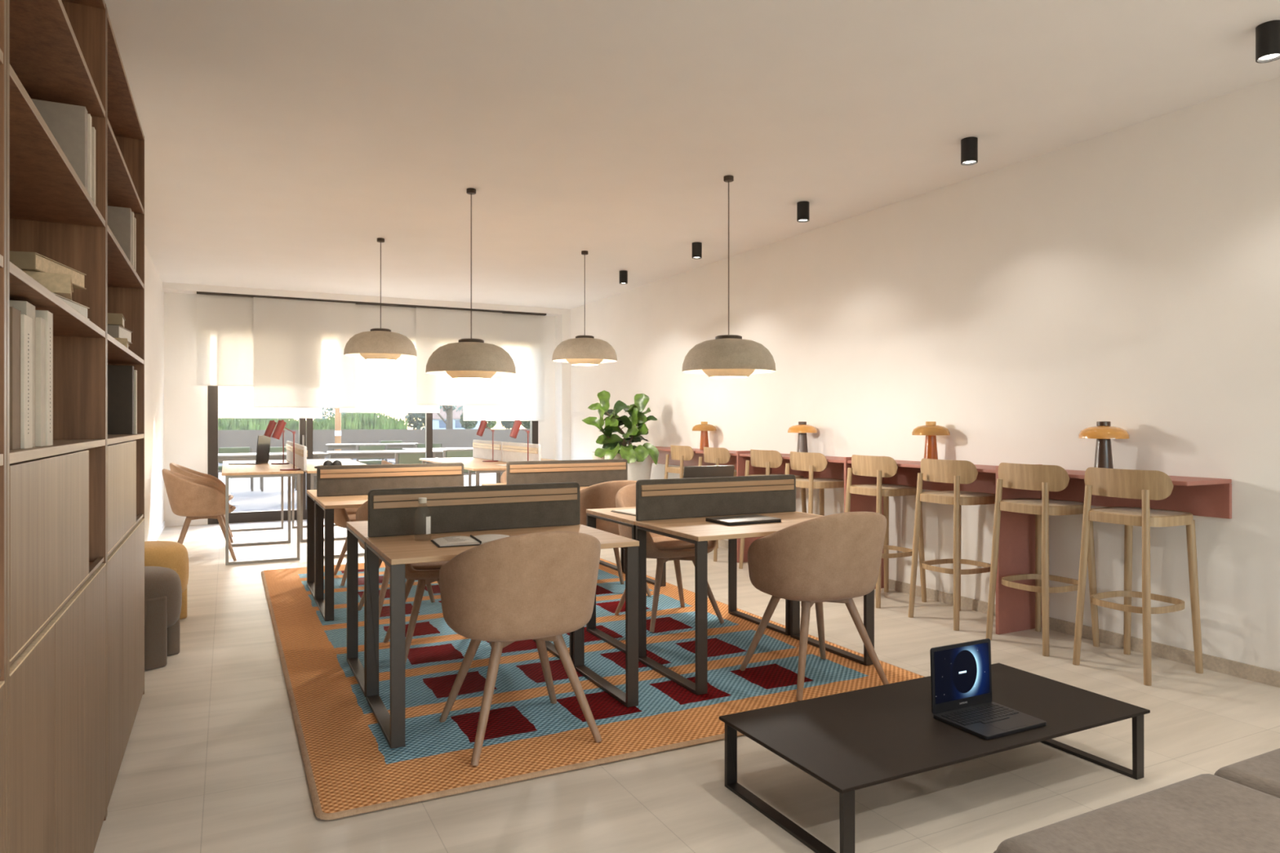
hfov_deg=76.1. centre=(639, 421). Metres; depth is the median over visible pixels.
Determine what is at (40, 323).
book
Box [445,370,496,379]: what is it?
diffuser
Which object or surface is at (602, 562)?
desk
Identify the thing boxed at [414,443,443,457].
outdoor chair
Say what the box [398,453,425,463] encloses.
cushion
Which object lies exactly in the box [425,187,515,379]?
pendant lamp
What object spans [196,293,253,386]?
blind
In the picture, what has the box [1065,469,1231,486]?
countertop
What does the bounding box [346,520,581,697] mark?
desk
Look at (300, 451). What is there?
divider
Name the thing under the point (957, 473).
bar stool
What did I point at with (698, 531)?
desk
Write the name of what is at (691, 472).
laptop
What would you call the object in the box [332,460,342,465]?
ear cup
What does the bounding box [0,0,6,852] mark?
bookcase
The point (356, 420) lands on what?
meadow grass
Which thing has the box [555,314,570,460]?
column
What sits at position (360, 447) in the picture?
cushion
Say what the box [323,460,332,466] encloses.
ear cup
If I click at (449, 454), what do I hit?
cushion
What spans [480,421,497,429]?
shrub
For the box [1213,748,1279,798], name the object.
seat cushion
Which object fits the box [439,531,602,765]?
tub chair
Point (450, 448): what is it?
outdoor table
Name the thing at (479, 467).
desk
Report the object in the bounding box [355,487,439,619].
tub chair
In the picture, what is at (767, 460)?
bar stool
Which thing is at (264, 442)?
laptop
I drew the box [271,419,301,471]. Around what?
desk lamp
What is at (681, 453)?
bar stool
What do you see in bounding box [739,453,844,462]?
countertop
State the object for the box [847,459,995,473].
countertop
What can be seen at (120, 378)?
book
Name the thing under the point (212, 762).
floor
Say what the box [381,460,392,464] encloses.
tub chair
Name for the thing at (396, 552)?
desk
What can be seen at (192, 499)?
tub chair
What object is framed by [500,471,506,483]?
tub chair
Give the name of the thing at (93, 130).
book
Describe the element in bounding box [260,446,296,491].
outdoor chair
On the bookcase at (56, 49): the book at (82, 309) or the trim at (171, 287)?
the book at (82, 309)
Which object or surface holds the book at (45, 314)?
on the bookcase at (56, 49)
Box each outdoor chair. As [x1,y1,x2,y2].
[217,447,253,491]
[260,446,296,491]
[350,444,386,464]
[378,440,404,460]
[388,451,435,464]
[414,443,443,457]
[443,449,475,475]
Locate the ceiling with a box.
[104,0,1279,309]
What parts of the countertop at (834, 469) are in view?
support panel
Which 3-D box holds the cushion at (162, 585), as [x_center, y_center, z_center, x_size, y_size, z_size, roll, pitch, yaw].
[-2.652,0.929,4.284,0.444,0.321,0.444,0,0,-35]
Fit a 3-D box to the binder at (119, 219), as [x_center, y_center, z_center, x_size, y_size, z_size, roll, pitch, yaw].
[-2.301,-0.778,3.490,0.221,0.285,0.045,0,0,-27]
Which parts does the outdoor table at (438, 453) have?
leg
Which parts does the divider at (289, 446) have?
wood rail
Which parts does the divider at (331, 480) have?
wood rail, wood rail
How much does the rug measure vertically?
0.019 m
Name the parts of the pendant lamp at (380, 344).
lamp shade, cord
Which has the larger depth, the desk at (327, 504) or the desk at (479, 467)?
the desk at (479, 467)
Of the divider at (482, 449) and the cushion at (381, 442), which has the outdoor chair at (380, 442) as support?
the cushion at (381, 442)
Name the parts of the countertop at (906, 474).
support panel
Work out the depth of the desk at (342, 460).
9.45 m
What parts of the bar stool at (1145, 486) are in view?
leg, leg, backrest, seat, leg, leg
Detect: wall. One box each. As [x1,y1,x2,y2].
[144,244,164,541]
[164,292,555,520]
[217,428,530,457]
[570,76,1279,671]
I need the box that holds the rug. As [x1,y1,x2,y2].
[261,558,924,820]
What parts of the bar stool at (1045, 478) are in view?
leg, backrest, leg, seat, leg, leg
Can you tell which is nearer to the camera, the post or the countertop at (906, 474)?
the countertop at (906, 474)
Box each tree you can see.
[312,408,352,422]
[436,405,466,429]
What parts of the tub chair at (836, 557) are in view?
leg, leg, leg, leg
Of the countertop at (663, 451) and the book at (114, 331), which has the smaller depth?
the book at (114, 331)
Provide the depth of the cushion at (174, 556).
5.02 m
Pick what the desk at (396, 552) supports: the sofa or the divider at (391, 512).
the divider at (391, 512)
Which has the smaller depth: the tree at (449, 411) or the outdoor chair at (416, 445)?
the outdoor chair at (416, 445)
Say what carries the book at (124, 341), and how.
on the bookcase at (125, 138)
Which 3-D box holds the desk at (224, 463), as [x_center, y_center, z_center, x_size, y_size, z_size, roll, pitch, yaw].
[-4.203,0.856,8.968,0.665,0.811,1.238,0,0,-27]
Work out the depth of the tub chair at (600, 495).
5.61 m
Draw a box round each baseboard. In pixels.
[151,520,164,541]
[164,518,207,526]
[718,539,1279,688]
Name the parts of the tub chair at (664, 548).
leg, leg, leg, leg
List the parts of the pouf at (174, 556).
leg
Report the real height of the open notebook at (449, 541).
0.017 m
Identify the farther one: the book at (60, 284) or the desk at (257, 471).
the desk at (257, 471)
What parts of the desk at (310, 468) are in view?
leg frame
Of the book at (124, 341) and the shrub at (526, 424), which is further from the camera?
the shrub at (526, 424)
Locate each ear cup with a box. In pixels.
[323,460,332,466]
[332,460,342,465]
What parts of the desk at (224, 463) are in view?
leg frame, leg frame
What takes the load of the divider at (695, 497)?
on the desk at (698, 531)
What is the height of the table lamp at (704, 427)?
0.287 m
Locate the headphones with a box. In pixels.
[314,460,342,468]
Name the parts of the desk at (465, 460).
leg frame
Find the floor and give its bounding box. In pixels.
[93,457,1279,852]
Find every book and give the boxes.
[9,250,86,289]
[9,300,35,447]
[9,306,20,449]
[20,314,32,448]
[22,270,73,300]
[35,310,53,445]
[35,316,45,446]
[52,292,89,319]
[107,312,125,327]
[107,324,132,343]
[107,364,133,434]
[114,337,129,348]
[133,369,137,434]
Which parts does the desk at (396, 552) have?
leg frame, leg frame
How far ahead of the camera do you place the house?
94.56 m
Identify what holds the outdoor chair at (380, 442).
on the floor
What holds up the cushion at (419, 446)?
on the outdoor chair at (416, 445)
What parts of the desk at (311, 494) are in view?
leg frame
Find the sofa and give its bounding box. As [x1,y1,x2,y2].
[993,748,1279,852]
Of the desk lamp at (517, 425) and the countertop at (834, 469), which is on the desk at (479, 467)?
the desk lamp at (517, 425)
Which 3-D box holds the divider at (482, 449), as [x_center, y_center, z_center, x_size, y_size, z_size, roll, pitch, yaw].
[-1.832,0.337,9.812,0.042,0.225,1.200,0,0,-27]
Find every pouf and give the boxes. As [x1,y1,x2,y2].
[144,541,188,619]
[144,566,182,670]
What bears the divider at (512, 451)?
attached to the desk
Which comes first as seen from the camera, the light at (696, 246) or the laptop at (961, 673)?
the laptop at (961, 673)
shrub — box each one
[404,413,425,429]
[459,412,477,429]
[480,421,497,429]
[500,421,514,428]
[520,421,530,428]
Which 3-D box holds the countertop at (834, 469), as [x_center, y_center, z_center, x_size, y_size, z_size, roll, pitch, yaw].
[1.359,0.760,6.780,0.390,0.999,1.426,0,0,-27]
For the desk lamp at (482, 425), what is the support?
on the desk at (465, 460)
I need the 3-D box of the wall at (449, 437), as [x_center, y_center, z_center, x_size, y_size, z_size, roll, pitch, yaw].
[-5.094,0.780,32.293,44.000,1.000,0.250,0,0,-27]
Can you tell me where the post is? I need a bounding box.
[334,408,341,451]
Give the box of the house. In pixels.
[424,405,485,429]
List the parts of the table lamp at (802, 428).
lamp shade, cap knob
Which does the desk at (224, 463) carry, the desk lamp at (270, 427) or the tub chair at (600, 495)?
the desk lamp at (270, 427)
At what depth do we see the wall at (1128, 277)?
4.98 m
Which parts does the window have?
door handle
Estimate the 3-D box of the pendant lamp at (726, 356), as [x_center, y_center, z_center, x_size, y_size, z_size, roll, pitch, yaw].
[0.593,-0.969,5.467,0.624,1.341,0.624,0,0,-27]
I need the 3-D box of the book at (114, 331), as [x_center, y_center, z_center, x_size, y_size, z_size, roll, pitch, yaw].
[-2.189,-0.356,3.306,0.190,0.050,0.261,0,0,-22]
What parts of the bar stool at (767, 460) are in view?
leg, backrest, leg, seat, leg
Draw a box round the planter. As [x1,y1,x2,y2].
[591,452,652,480]
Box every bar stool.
[664,444,718,548]
[698,446,736,561]
[738,449,806,568]
[784,451,844,515]
[844,454,926,608]
[907,458,995,631]
[986,462,1099,656]
[1072,466,1203,685]
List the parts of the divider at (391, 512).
wood rail, wood rail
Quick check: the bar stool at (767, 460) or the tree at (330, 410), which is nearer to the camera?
the bar stool at (767, 460)
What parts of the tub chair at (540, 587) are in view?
leg, leg, leg, leg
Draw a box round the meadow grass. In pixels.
[217,413,408,430]
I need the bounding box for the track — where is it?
[196,291,546,315]
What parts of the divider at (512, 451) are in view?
wood rail, wood rail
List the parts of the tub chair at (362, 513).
leg, leg, leg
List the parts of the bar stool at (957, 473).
leg, backrest, leg, seat, leg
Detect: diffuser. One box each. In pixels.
[360,352,400,360]
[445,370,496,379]
[566,358,603,365]
[702,368,755,377]
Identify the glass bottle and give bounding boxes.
[418,497,431,534]
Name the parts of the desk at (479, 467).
leg frame, leg frame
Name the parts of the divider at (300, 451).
wood rail, wood rail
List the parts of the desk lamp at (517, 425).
stem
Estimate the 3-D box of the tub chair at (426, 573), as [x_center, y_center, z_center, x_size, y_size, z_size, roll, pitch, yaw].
[-1.115,0.821,4.519,0.609,0.836,0.593,0,0,-27]
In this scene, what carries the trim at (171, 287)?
attached to the wall at (185, 402)
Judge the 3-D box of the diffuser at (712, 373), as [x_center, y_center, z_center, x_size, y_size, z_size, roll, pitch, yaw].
[0.593,-0.335,5.467,0.370,0.073,0.370,0,0,-27]
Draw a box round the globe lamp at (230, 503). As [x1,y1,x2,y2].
[229,478,238,505]
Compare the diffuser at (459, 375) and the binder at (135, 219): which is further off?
the diffuser at (459, 375)
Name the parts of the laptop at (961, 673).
lid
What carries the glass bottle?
on the desk at (396, 552)
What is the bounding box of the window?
[207,386,537,524]
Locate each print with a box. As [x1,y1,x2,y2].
[27,333,29,433]
[49,328,50,432]
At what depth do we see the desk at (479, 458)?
9.86 m
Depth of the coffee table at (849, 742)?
2.75 m
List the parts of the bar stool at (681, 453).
leg, leg, backrest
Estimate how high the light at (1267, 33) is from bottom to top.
0.136 m
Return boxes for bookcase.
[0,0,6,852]
[6,0,106,852]
[106,6,144,817]
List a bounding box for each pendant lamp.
[343,237,417,360]
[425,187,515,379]
[551,250,617,365]
[681,175,775,377]
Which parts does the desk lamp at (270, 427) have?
stem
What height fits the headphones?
0.084 m
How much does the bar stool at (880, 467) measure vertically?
1.023 m
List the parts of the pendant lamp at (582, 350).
lamp shade, cord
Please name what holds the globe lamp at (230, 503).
on the floor
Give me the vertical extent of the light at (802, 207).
0.136 m
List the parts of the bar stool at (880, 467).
leg, backrest, leg, seat, leg, leg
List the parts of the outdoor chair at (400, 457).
leg, rail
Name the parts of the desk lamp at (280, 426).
stem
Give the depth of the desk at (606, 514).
4.84 m
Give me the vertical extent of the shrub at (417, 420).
1.589 m
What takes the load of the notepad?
on the desk at (606, 514)
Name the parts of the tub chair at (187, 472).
leg, leg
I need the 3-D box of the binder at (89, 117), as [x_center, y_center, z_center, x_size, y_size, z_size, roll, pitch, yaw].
[-1.739,-0.778,2.414,0.201,0.285,0.033,0,0,-27]
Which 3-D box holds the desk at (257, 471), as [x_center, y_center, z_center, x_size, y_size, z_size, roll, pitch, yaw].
[-3.642,0.856,7.857,0.665,0.811,1.238,0,0,-27]
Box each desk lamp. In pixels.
[263,420,289,464]
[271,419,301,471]
[475,420,497,462]
[509,419,529,461]
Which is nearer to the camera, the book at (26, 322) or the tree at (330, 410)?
the book at (26, 322)
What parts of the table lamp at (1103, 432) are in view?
cap knob, lamp shade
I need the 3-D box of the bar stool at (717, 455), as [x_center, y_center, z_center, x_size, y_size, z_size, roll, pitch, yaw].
[0.786,0.749,7.644,0.456,1.023,0.459,0,0,-27]
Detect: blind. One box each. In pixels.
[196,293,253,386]
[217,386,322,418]
[253,297,355,408]
[339,304,439,413]
[416,307,502,405]
[462,313,544,421]
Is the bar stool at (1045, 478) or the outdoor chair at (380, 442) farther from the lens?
the outdoor chair at (380, 442)
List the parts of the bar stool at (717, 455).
leg, leg, backrest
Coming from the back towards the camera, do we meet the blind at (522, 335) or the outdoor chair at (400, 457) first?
the outdoor chair at (400, 457)
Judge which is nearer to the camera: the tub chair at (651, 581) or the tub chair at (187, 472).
the tub chair at (651, 581)
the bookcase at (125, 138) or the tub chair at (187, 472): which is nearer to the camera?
the bookcase at (125, 138)
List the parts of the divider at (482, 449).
wood rail, wood rail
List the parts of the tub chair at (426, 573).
leg, leg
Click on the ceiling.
(283, 139)
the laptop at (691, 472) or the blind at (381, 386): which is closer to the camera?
the laptop at (691, 472)
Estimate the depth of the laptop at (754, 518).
4.20 m
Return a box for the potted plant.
[582,390,658,480]
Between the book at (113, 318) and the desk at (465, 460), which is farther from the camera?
the desk at (465, 460)
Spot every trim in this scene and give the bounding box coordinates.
[162,282,570,316]
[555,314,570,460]
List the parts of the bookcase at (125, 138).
panel, door, edge pull, door, edge pull, rail, shelf, shelf, shelf, shelf, shelf, panel, edge pull, door, edge pull, door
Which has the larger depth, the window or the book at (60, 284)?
the window
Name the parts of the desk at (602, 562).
leg frame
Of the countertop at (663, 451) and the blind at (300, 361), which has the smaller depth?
the countertop at (663, 451)
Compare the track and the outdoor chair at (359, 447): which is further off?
the outdoor chair at (359, 447)
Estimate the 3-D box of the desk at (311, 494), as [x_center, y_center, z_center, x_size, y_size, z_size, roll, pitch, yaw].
[-1.927,0.880,6.183,1.050,0.721,0.645,0,0,-27]
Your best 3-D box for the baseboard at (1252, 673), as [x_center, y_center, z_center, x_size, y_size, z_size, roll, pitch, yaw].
[2.652,1.224,4.637,0.012,0.073,16.290,0,0,-27]
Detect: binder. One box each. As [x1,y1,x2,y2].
[31,98,88,191]
[87,113,92,197]
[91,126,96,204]
[107,205,131,263]
[131,211,133,267]
[133,217,136,271]
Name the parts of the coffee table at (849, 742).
leg frame, leg frame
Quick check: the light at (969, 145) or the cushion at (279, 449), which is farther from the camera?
the cushion at (279, 449)
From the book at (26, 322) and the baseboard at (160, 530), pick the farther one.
the baseboard at (160, 530)
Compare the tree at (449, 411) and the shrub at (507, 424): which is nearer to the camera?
the shrub at (507, 424)
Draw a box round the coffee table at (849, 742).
[719,662,1150,852]
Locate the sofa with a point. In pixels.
(1236, 808)
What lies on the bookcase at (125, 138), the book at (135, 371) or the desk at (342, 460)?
the book at (135, 371)
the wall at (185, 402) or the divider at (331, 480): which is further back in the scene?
the wall at (185, 402)
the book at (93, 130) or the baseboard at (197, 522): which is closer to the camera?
the book at (93, 130)
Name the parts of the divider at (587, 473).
wood rail, wood rail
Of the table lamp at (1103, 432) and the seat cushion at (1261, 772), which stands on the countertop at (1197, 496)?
the table lamp at (1103, 432)
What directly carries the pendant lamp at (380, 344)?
hanging from the ceiling
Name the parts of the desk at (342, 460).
leg frame, leg frame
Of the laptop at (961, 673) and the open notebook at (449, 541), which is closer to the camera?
the laptop at (961, 673)
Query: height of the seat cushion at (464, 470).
0.070 m
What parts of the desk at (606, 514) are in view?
leg frame, leg frame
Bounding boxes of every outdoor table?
[217,452,328,489]
[324,443,414,458]
[327,449,443,458]
[401,447,502,477]
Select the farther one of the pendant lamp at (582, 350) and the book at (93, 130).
the pendant lamp at (582, 350)
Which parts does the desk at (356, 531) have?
leg frame, leg frame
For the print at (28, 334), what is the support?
attached to the book at (26, 322)
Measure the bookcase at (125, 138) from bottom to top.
2.582 m
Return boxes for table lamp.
[692,422,716,449]
[787,421,817,452]
[911,421,950,459]
[1078,421,1129,468]
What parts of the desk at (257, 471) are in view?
leg frame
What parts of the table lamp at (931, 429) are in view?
lamp shade, cap knob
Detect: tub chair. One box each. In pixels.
[162,468,236,560]
[169,462,233,542]
[333,507,407,586]
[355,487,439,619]
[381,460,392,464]
[383,560,492,662]
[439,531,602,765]
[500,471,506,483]
[580,480,651,596]
[614,483,724,632]
[739,511,888,701]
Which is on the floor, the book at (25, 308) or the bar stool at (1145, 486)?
the bar stool at (1145, 486)
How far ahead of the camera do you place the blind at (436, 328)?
11.18 m
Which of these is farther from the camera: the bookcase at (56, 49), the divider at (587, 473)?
the divider at (587, 473)
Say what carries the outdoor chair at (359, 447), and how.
on the floor
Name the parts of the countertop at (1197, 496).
support panel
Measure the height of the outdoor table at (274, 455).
0.755 m
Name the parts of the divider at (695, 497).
wood rail, wood rail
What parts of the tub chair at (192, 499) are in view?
leg, leg, leg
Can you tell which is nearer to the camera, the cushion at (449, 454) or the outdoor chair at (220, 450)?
the cushion at (449, 454)
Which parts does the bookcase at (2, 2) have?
shelf, shelf, shelf, door, edge pull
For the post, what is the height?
3.600 m
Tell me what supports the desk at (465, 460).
on the floor
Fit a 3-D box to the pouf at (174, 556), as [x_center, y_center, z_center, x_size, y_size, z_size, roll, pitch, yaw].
[-3.058,1.005,5.088,0.441,0.510,0.441,0,0,-35]
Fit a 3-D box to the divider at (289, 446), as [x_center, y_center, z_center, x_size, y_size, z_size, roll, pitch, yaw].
[-3.892,0.337,9.125,0.042,0.225,1.200,0,0,-27]
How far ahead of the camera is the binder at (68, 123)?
2.38 m
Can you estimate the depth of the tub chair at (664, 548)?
5.02 m
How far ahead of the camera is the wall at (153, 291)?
8.38 m
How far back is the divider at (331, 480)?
5.84 m
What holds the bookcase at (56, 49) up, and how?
on the floor
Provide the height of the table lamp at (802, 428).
0.287 m
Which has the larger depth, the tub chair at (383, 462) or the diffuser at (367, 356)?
the tub chair at (383, 462)
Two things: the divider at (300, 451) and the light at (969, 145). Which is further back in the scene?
the divider at (300, 451)
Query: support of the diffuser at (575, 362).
attached to the pendant lamp at (582, 350)
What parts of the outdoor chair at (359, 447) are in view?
rail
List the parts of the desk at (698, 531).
leg frame, leg frame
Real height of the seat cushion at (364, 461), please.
0.070 m
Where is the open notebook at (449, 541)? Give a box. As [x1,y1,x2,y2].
[431,533,509,547]
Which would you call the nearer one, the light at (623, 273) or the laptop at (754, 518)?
the laptop at (754, 518)
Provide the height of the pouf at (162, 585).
0.490 m
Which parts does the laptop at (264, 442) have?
lid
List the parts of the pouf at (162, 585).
leg, leg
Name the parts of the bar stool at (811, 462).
leg, backrest, leg, seat, leg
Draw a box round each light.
[619,270,627,284]
[692,242,702,258]
[796,200,808,222]
[960,136,977,165]
[1255,19,1279,62]
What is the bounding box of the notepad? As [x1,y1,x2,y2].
[610,508,635,515]
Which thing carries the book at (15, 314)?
on the bookcase at (56, 49)
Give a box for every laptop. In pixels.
[228,435,271,464]
[683,465,734,478]
[705,514,781,525]
[929,638,1046,740]
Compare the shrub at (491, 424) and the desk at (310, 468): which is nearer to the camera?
the desk at (310, 468)
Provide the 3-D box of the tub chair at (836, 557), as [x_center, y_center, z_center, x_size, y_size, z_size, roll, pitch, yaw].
[0.848,0.821,3.920,0.610,0.836,0.593,0,0,-24]
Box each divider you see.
[285,440,293,463]
[294,443,307,471]
[316,462,463,497]
[368,482,580,537]
[472,440,502,461]
[502,441,541,462]
[506,458,627,486]
[635,474,795,520]
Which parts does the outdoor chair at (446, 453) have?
rail, seat frame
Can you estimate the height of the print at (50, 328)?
0.240 m
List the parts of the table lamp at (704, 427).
lamp shade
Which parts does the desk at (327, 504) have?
leg frame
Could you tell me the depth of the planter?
8.55 m
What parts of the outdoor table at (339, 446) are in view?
leg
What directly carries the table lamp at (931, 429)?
on the countertop at (906, 474)
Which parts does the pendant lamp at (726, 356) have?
lamp shade, cord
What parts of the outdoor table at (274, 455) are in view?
leg, leg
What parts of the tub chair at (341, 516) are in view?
leg, leg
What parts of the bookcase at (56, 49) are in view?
panel, door, edge pull, door, edge pull, rail, shelf, shelf, shelf, shelf, edge pull, door, shelf, edge pull, door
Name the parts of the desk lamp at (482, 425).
stem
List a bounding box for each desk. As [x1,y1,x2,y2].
[222,459,292,543]
[222,464,303,565]
[288,458,362,541]
[300,463,365,558]
[306,489,368,599]
[315,495,368,621]
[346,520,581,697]
[365,524,639,748]
[419,457,501,485]
[462,462,506,485]
[478,457,555,485]
[481,483,623,572]
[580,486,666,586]
[586,506,795,653]
[635,511,874,695]
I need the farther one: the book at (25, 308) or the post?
the post
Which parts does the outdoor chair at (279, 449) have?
leg, leg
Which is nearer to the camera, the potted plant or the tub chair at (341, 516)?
the tub chair at (341, 516)
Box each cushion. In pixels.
[144,541,188,592]
[144,566,182,627]
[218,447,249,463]
[269,446,290,462]
[355,459,381,464]
[358,445,384,459]
[380,440,402,450]
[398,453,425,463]
[417,444,440,448]
[445,450,474,457]
[463,469,475,472]
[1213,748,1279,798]
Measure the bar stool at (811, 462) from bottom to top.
1.023 m
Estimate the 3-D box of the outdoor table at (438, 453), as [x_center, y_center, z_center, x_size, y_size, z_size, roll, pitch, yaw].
[-4.463,0.902,14.600,2.100,0.755,0.942,0,0,-21]
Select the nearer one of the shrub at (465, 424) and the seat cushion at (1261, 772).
the seat cushion at (1261, 772)
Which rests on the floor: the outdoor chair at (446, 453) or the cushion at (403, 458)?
the outdoor chair at (446, 453)
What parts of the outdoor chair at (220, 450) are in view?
leg, leg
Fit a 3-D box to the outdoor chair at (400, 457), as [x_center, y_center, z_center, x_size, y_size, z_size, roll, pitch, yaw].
[-3.677,0.880,13.193,0.630,0.800,0.555,0,0,-27]
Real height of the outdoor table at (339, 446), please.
0.755 m
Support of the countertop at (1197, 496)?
on the floor
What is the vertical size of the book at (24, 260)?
0.042 m
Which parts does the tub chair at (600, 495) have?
leg, leg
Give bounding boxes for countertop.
[636,445,737,469]
[736,450,844,562]
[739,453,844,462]
[844,457,995,589]
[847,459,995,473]
[995,466,1231,634]
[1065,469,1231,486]
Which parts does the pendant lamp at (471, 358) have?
lamp shade, cord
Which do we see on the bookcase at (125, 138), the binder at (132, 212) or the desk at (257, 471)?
the binder at (132, 212)

